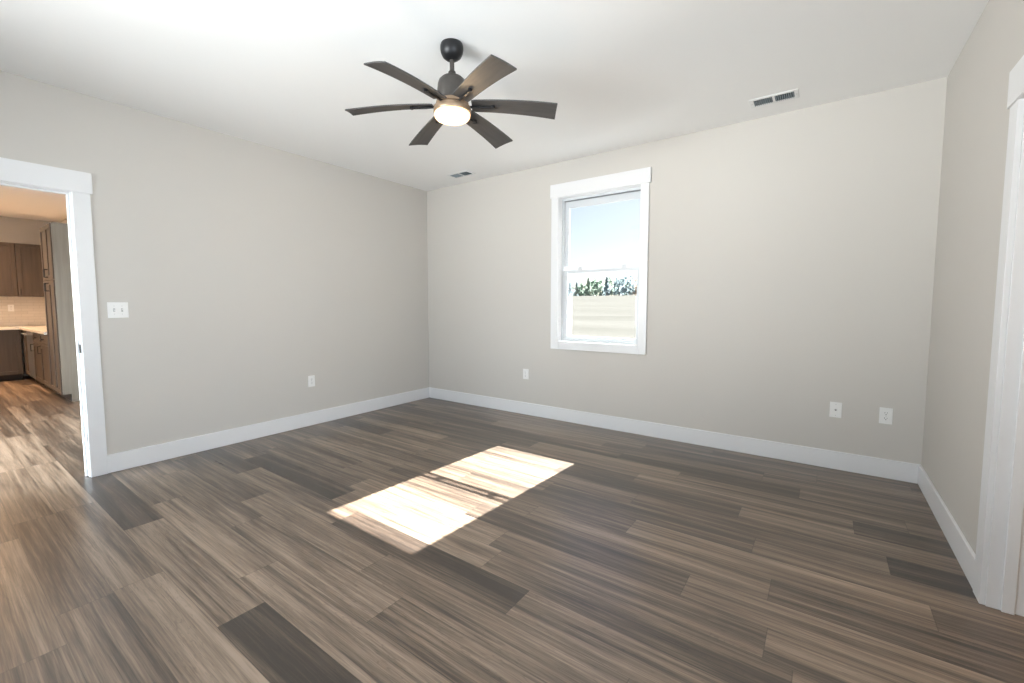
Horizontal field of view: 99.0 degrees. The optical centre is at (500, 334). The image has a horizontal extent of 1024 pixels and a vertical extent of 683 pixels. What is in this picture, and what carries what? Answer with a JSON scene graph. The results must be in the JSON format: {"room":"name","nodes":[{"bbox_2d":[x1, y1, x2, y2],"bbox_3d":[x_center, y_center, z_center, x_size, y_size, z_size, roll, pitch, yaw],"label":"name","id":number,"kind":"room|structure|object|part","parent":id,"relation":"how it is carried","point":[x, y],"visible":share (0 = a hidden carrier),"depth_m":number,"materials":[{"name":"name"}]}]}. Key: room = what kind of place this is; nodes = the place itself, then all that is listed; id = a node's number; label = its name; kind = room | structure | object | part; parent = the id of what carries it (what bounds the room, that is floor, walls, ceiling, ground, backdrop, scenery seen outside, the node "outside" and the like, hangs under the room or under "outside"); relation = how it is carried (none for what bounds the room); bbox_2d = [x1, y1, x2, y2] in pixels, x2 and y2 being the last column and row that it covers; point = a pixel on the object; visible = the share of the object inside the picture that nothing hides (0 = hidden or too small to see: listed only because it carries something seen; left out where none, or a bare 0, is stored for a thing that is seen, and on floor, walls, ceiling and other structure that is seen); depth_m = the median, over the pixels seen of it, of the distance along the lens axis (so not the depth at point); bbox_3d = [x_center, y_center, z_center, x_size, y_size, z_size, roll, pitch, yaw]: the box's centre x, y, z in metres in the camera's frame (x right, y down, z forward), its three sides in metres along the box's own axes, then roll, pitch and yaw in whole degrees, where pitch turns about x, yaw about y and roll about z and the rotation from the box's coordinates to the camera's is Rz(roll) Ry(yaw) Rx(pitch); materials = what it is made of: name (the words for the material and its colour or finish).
{"room":"empty bedroom","nodes":[
{"label":"empty bedroom","id":0,"kind":"room"},
{"bbox_2d":[0,216,58,375],"bbox_3d":[-9.102,-0.645,6.874,0.120,2.870,3.440,3,5,36],"label":"wall","id":1,"kind":"structure","parent":0,"point":[12,230],"depth_m":7.67,"materials":[{"name":"paint"}]},
{"bbox_2d":[0,242,17,295],"bbox_3d":[-8.496,-1.089,7.228,0.388,0.895,0.623,3,5,36],"label":"upper cabinet","id":2,"kind":"object","parent":1,"relation":"attached to","point":[8,278],"visible":1,"depth_m":7.32,"materials":[{"name":"brown wood"}]},
{"bbox_2d":[14,243,43,296],"bbox_3d":[-8.131,-1.124,7.721,0.388,0.895,0.600,3,5,36],"label":"upper cabinet","id":3,"kind":"object","parent":1,"relation":"attached to","point":[28,260],"visible":0.62,"depth_m":7.51,"materials":[{"name":"brown wood"}]},
{"bbox_2d":[0,186,66,221],"bbox_3d":[-6.249,-1.885,4.672,6.980,0.100,3.200,3,5,36],"label":"ceiling","id":4,"kind":"structure","parent":0,"point":[14,202],"depth_m":6.60,"materials":[{"name":"paint"}]},
{"bbox_2d":[0,71,428,454],"bbox_3d":[-2.679,-0.428,3.625,0.120,2.870,5.600,3,5,36],"label":"wall","id":5,"kind":"structure","parent":0,"point":[245,271],"depth_m":3.86,"materials":[{"name":"paint"}]},
{"bbox_2d":[0,157,107,477],"bbox_3d":[-3.295,-0.031,2.817,0.168,2.191,1.056,3,5,36],"label":"door frame","id":6,"kind":"structure","parent":5,"relation":"in","point":[76,185],"depth_m":3.12,"materials":[{"name":"paint"}]},
{"bbox_3d":[-3.239,0.044,2.781,0.018,2.046,1.030,3,5,36],"label":"casing","id":7,"kind":"part","parent":6,"relation":"part of","materials":[{"name":"paint"}]},
{"bbox_2d":[107,302,128,317],"bbox_3d":[-2.863,-0.185,3.274,0.020,0.117,0.122,3,5,36],"label":"light switch","id":8,"kind":"object","parent":5,"relation":"attached to","point":[114,309],"visible":1,"depth_m":3.27,"materials":[{"name":"plastic"}]},
{"bbox_2d":[107,387,428,472],"bbox_3d":[-2.415,0.917,3.960,0.015,0.138,4.900,3,5,36],"label":"baseboard","id":9,"kind":"structure","parent":5,"relation":"attached to","point":[124,460],"depth_m":4.03,"materials":[{"name":"paint"}]},
{"bbox_2d":[308,375,314,386],"bbox_3d":[-1.964,0.482,4.546,0.009,0.117,0.073,3,5,36],"label":"wall outlet","id":10,"kind":"object","parent":5,"relation":"attached to","point":[311,379],"visible":1,"depth_m":4.54,"materials":[{"name":"plastic"}]},
{"bbox_2d":[0,0,988,190],"bbox_3d":[-0.474,-1.700,2.337,4.851,0.100,4.900,3,5,36],"label":"ceiling","id":11,"kind":"structure","parent":0,"point":[284,75],"depth_m":2.67,"materials":[{"name":"paint"}]},
{"bbox_2d":[345,38,556,148],"bbox_3d":[-0.278,-1.452,2.516,1.150,0.420,1.206,3,5,36],"label":"ceiling fan","id":12,"kind":"object","parent":11,"relation":"hanging from","point":[453,93],"visible":1,"depth_m":2.47,"materials":[{"name":"brown wood"}]},
{"bbox_3d":[-0.633,-1.303,2.529,0.487,0.064,0.136,0,4,0],"label":"blade","id":13,"kind":"part","parent":12,"relation":"part of","materials":[{"name":"brown wood"}]},
{"bbox_3d":[-0.458,-1.282,2.220,0.136,0.064,0.487,2,5,30],"label":"blade","id":14,"kind":"part","parent":12,"relation":"part of","materials":[{"name":"brown wood"}]},
{"bbox_3d":[-0.453,-1.324,2.835,0.136,0.064,0.487,-2,5,-29],"label":"blade","id":15,"kind":"part","parent":12,"relation":"part of","materials":[{"name":"brown wood"}]},
{"bbox_2d":[434,106,469,125],"bbox_3d":[-0.278,-1.261,2.529,0.207,0.037,0.207,3,5,36],"label":"diffuser","id":16,"kind":"object","parent":12,"relation":"attached to","point":[447,115],"depth_m":2.48,"materials":[{"name":"white glass"}]},
{"bbox_3d":[-0.103,-1.282,2.217,0.136,0.064,0.487,-2,5,-29],"label":"blade","id":17,"kind":"part","parent":12,"relation":"part of","materials":[{"name":"brown wood"}]},
{"bbox_3d":[-0.098,-1.325,2.832,0.136,0.064,0.487,2,5,30],"label":"blade","id":18,"kind":"part","parent":12,"relation":"part of","materials":[{"name":"brown wood"}]},
{"bbox_3d":[0.078,-1.303,2.523,0.487,0.064,0.136,0,4,0],"label":"blade","id":19,"kind":"part","parent":12,"relation":"part of","materials":[{"name":"brown wood"}]},
{"bbox_2d":[447,170,475,177],"bbox_3d":[-0.449,-1.830,4.989,0.300,0.010,0.156,3,5,36],"label":"ceiling vent","id":20,"kind":"object","parent":11,"relation":"in","point":[466,172],"visible":1,"depth_m":4.98,"materials":[{"name":"metal"}]},
{"bbox_2d":[749,88,798,107],"bbox_3d":[1.980,-1.706,3.164,0.300,0.010,0.156,3,5,36],"label":"ceiling vent","id":21,"kind":"object","parent":11,"relation":"in","point":[791,94],"visible":1,"depth_m":3.16,"materials":[{"name":"metal"}]},
{"bbox_2d":[0,376,1023,682],"bbox_3d":[-2.629,1.065,3.693,14.200,0.120,5.600,3,5,36],"label":"floor","id":22,"kind":"structure","parent":0,"point":[427,540],"depth_m":2.14,"materials":[{"name":"brown wood"}]},
{"bbox_2d":[0,330,23,381],"bbox_3d":[-8.412,0.342,7.230,0.630,0.850,0.620,3,5,36],"label":"base cabinet","id":23,"kind":"object","parent":22,"relation":"on","point":[11,362],"visible":1,"depth_m":7.22,"materials":[{"name":"brown wood"}]},
{"bbox_2d":[22,330,35,379],"bbox_3d":[-7.669,0.326,7.444,0.382,0.850,0.638,3,5,36],"label":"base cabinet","id":24,"kind":"object","parent":22,"relation":"on","point":[24,331],"visible":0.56,"depth_m":7.25,"materials":[{"name":"brown wood"}]},
{"bbox_3d":[-7.825,0.291,7.219,0.354,0.740,0.020,3,5,36],"label":"door","id":25,"kind":"part","parent":24,"relation":"part of","materials":[{"name":"brown wood"}]},
{"bbox_2d":[21,331,44,384],"bbox_3d":[-7.282,0.347,7.141,0.598,0.848,0.666,3,5,36],"label":"dishwasher","id":26,"kind":"object","parent":22,"relation":"on","point":[28,334],"visible":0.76,"depth_m":6.91,"materials":[{"name":"silver metal"}]},
{"bbox_3d":[-7.432,0.311,6.934,0.592,0.740,0.029,3,5,36],"label":"door","id":27,"kind":"part","parent":26,"relation":"part of","materials":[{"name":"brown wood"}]},
{"bbox_2d":[30,332,50,388],"bbox_3d":[-6.788,0.369,6.794,0.600,0.850,0.638,3,5,36],"label":"base cabinet","id":28,"kind":"object","parent":22,"relation":"on","point":[37,357],"visible":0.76,"depth_m":6.61,"materials":[{"name":"brown wood"}]},
{"bbox_3d":[-6.950,0.043,6.553,0.594,0.155,0.020,3,5,36],"label":"drawer","id":29,"kind":"part","parent":28,"relation":"part of","materials":[{"name":"brown wood"}]},
{"bbox_3d":[-6.949,0.417,6.579,0.594,0.575,0.020,3,5,36],"label":"door","id":30,"kind":"part","parent":28,"relation":"part of","materials":[{"name":"brown wood"}]},
{"bbox_2d":[37,334,60,394],"bbox_3d":[-6.305,0.394,6.438,0.600,0.850,0.638,3,5,36],"label":"base cabinet","id":31,"kind":"object","parent":22,"relation":"on","point":[43,338],"visible":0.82,"depth_m":6.25,"materials":[{"name":"brown wood"}]},
{"bbox_3d":[-6.467,0.067,6.196,0.594,0.155,0.020,3,5,36],"label":"drawer","id":32,"kind":"part","parent":31,"relation":"part of","materials":[{"name":"brown wood"}]},
{"bbox_3d":[-6.466,0.441,6.222,0.594,0.575,0.020,3,5,36],"label":"door","id":33,"kind":"part","parent":31,"relation":"part of","materials":[{"name":"brown wood"}]},
{"bbox_2d":[39,222,79,400],"bbox_3d":[-5.768,-0.301,5.997,0.729,2.295,0.648,3,5,36],"label":"pantry cabinet","id":34,"kind":"object","parent":22,"relation":"on","point":[54,239],"visible":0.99,"depth_m":5.64,"materials":[{"name":"brown wood"}]},
{"bbox_3d":[-6.085,-1.078,5.832,0.346,0.700,0.020,3,5,36],"label":"door","id":35,"kind":"part","parent":34,"relation":"part of","materials":[{"name":"brown wood"}]},
{"bbox_3d":[-6.083,0.014,5.908,0.346,1.470,0.020,3,5,36],"label":"door","id":36,"kind":"part","parent":34,"relation":"part of","materials":[{"name":"brown wood"}]},
{"bbox_3d":[-5.804,-1.064,5.625,0.346,0.700,0.020,3,5,36],"label":"door","id":37,"kind":"part","parent":34,"relation":"part of","materials":[{"name":"brown wood"}]},
{"bbox_3d":[-5.802,0.028,5.701,0.346,1.470,0.020,3,5,36],"label":"door","id":38,"kind":"part","parent":34,"relation":"part of","materials":[{"name":"brown wood"}]},
{"bbox_3d":[-8.787,0.377,6.725,0.629,0.850,0.620,3,5,36],"label":"base cabinet","id":39,"kind":"object","parent":22,"relation":"on","visible":0},
{"bbox_2d":[0,325,46,334],"bbox_3d":[-7.556,-0.056,6.548,2.775,0.035,1.928,3,5,36],"label":"countertop","id":40,"kind":"structure","parent":39,"relation":"on","point":[36,329],"depth_m":7.12,"materials":[{"name":"stone"}]},
{"bbox_2d":[427,77,946,463],"bbox_3d":[1.032,-0.367,4.469,5.091,3.220,0.160,3,5,36],"label":"wall","id":41,"kind":"structure","parent":0,"point":[791,255],"depth_m":3.61,"materials":[{"name":"paint"}]},
{"bbox_2d":[523,369,528,378],"bbox_3d":[0.288,0.447,4.972,0.073,0.117,0.009,3,5,36],"label":"wall outlet","id":42,"kind":"object","parent":41,"relation":"attached to","point":[525,371],"visible":1,"depth_m":4.97,"materials":[{"name":"plastic"}]},
{"bbox_2d":[550,167,651,354],"bbox_3d":[1.020,-0.702,4.464,1.057,1.735,0.224,3,5,36],"label":"window","id":43,"kind":"structure","parent":41,"relation":"in","point":[632,184],"depth_m":4.43,"materials":[{"name":"paint"}]},
{"bbox_3d":[1.019,0.044,4.497,0.530,0.010,0.012,3,5,36],"label":"lift rail","id":44,"kind":"part","parent":43,"relation":"part of","materials":[{"name":"plastic"}]},
{"bbox_3d":[1.035,-0.676,4.482,0.905,1.535,0.080,3,5,36],"label":"frame","id":45,"kind":"part","parent":43,"relation":"part of","materials":[{"name":"plastic"}]},
{"bbox_3d":[1.025,-0.308,4.494,0.835,0.736,0.026,3,5,36],"label":"sash","id":46,"kind":"part","parent":43,"relation":"part of","materials":[{"name":"plastic"}]},
{"bbox_3d":[1.042,-1.064,4.466,0.835,0.693,0.026,3,5,36],"label":"sash","id":47,"kind":"part","parent":43,"relation":"part of","materials":[{"name":"plastic"}]},
{"bbox_2d":[429,387,918,483],"bbox_3d":[0.982,0.876,4.485,4.821,0.138,0.015,3,5,36],"label":"baseboard","id":48,"kind":"structure","parent":41,"relation":"attached to","point":[867,465],"depth_m":3.83,"materials":[{"name":"paint"}]},
{"bbox_2d":[829,402,841,417],"bbox_3d":[2.539,0.569,3.308,0.073,0.117,0.015,3,5,36],"label":"cable plate","id":49,"kind":"object","parent":41,"relation":"attached to","point":[835,407],"visible":1,"depth_m":3.31,"materials":[{"name":"plastic"}]},
{"bbox_2d":[879,407,892,424],"bbox_3d":[2.771,0.583,3.141,0.073,0.117,0.009,3,5,36],"label":"wall outlet","id":50,"kind":"object","parent":41,"relation":"attached to","point":[885,414],"visible":1,"depth_m":3.14,"materials":[{"name":"plastic"}]},
{"bbox_2d":[921,0,1023,553],"bbox_3d":[1.526,-0.234,0.957,0.120,2.840,4.900,3,5,36],"label":"wall","id":51,"kind":"structure","parent":0,"point":[976,122],"depth_m":2.23,"materials":[{"name":"paint"}]},
{"bbox_2d":[918,464,975,588],"bbox_3d":[1.474,1.111,1.091,0.015,0.138,4.900,3,5,36],"label":"baseboard","id":52,"kind":"structure","parent":51,"relation":"attached to","point":[965,555],"depth_m":2.29,"materials":[{"name":"paint"}]},
{"bbox_2d":[973,55,1023,616],"bbox_3d":[1.820,0.062,1.375,0.168,2.191,1.054,3,5,36],"label":"door frame","id":53,"kind":"structure","parent":51,"relation":"in","point":[998,583],"depth_m":1.76,"materials":[{"name":"paint"}]},
{"label":"outside","id":54,"kind":"structure","parent":0,"visible":0},
{"bbox_2d":[568,295,636,338],"bbox_3d":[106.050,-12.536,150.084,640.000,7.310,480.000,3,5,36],"label":"ground","id":55,"kind":"structure","parent":54,"point":[614,316],"depth_m":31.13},
{"bbox_2d":[568,282,572,295],"bbox_3d":[21.987,-14.518,138.981,2.643,4.805,2.816,4,5,43],"label":"tree","id":56,"kind":"object","parent":55,"relation":"on","point":[569,283],"visible":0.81,"depth_m":138.60,"materials":[{"name":"green plant"}]},
{"bbox_2d":[572,282,578,295],"bbox_3d":[26.151,-15.490,149.480,2.988,5.090,2.735,1,4,12],"label":"tree","id":57,"kind":"object","parent":55,"relation":"on","point":[576,285],"visible":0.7,"depth_m":149.26,"materials":[{"name":"green plant"}]},
{"bbox_2d":[576,283,585,295],"bbox_3d":[26.347,-14.650,142.205,3.687,4.382,4.357,-3,5,-35],"label":"tree","id":58,"kind":"object","parent":55,"relation":"on","point":[579,290],"visible":0.84,"depth_m":141.44,"materials":[{"name":"green plant"}]},
{"bbox_2d":[583,277,592,295],"bbox_3d":[27.108,-14.753,134.933,3.207,5.908,2.926,0,4,4],"label":"tree","id":59,"kind":"object","parent":55,"relation":"on","point":[587,289],"visible":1,"depth_m":134.40,"materials":[{"name":"green plant"}]},
{"bbox_2d":[590,278,600,295],"bbox_3d":[31.230,-15.802,145.412,4.978,5.994,4.919,2,5,33],"label":"tree","id":60,"kind":"object","parent":55,"relation":"on","point":[592,281],"visible":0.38,"depth_m":144.30,"materials":[{"name":"green plant"}]},
{"bbox_2d":[592,279,604,295],"bbox_3d":[31.644,-14.928,138.168,4.771,5.576,4.720,-3,5,-36],"label":"tree","id":61,"kind":"object","parent":55,"relation":"on","point":[595,286],"visible":0.94,"depth_m":137.82,"materials":[{"name":"green plant"}]},
{"bbox_2d":[602,277,610,295],"bbox_3d":[31.975,-14.511,131.121,2.756,5.888,3.327,-1,4,-18],"label":"tree","id":62,"kind":"object","parent":55,"relation":"on","point":[606,288],"visible":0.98,"depth_m":130.73,"materials":[{"name":"green plant"}]},
{"bbox_2d":[608,276,617,294],"bbox_3d":[36.184,-15.766,141.479,5.206,6.384,6.117,1,4,21],"label":"tree","id":63,"kind":"object","parent":55,"relation":"on","point":[611,279],"visible":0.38,"depth_m":140.85,"materials":[{"name":"green plant"}]},
{"bbox_2d":[610,276,624,294],"bbox_3d":[36.857,-15.065,134.811,5.232,6.012,5.180,-1,4,-16],"label":"tree","id":64,"kind":"object","parent":55,"relation":"on","point":[616,283],"visible":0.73,"depth_m":134.40,"materials":[{"name":"green plant"}]},
{"bbox_2d":[618,272,636,294],"bbox_3d":[36.672,-14.818,127.691,5.848,6.828,5.161,-1,4,-8],"label":"tree","id":65,"kind":"object","parent":55,"relation":"on","point":[623,289],"visible":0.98,"depth_m":126.69,"materials":[{"name":"green plant"}]},
{"bbox_2d":[631,277,636,294],"bbox_3d":[41.505,-14.500,131.160,5.300,5.690,5.025,0,4,-4],"label":"tree","id":66,"kind":"object","parent":55,"relation":"on","point":[635,293],"visible":0.15,"depth_m":130.70,"materials":[{"name":"green plant"}]},
{"bbox_3d":[-5.260,-0.597,6.099,6.980,2.870,0.120,3,5,36],"label":"wall","id":67,"kind":"structure","parent":0,"visible":0},
{"bbox_2d":[0,296,45,326],"bbox_3d":[-7.558,-0.333,6.536,2.786,0.516,1.939,3,5,36],"label":"backsplash","id":68,"kind":"structure","parent":67,"relation":"attached to","point":[28,311],"depth_m":7.70,"materials":[{"name":"tile"}]},
{"bbox_2d":[8,305,13,310],"bbox_3d":[-8.493,-0.465,7.582,0.009,0.117,0.073,3,5,36],"label":"wall outlet","id":69,"kind":"object","parent":68,"relation":"attached to","point":[10,307],"visible":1,"depth_m":7.58,"materials":[{"name":"plastic"}]}
]}

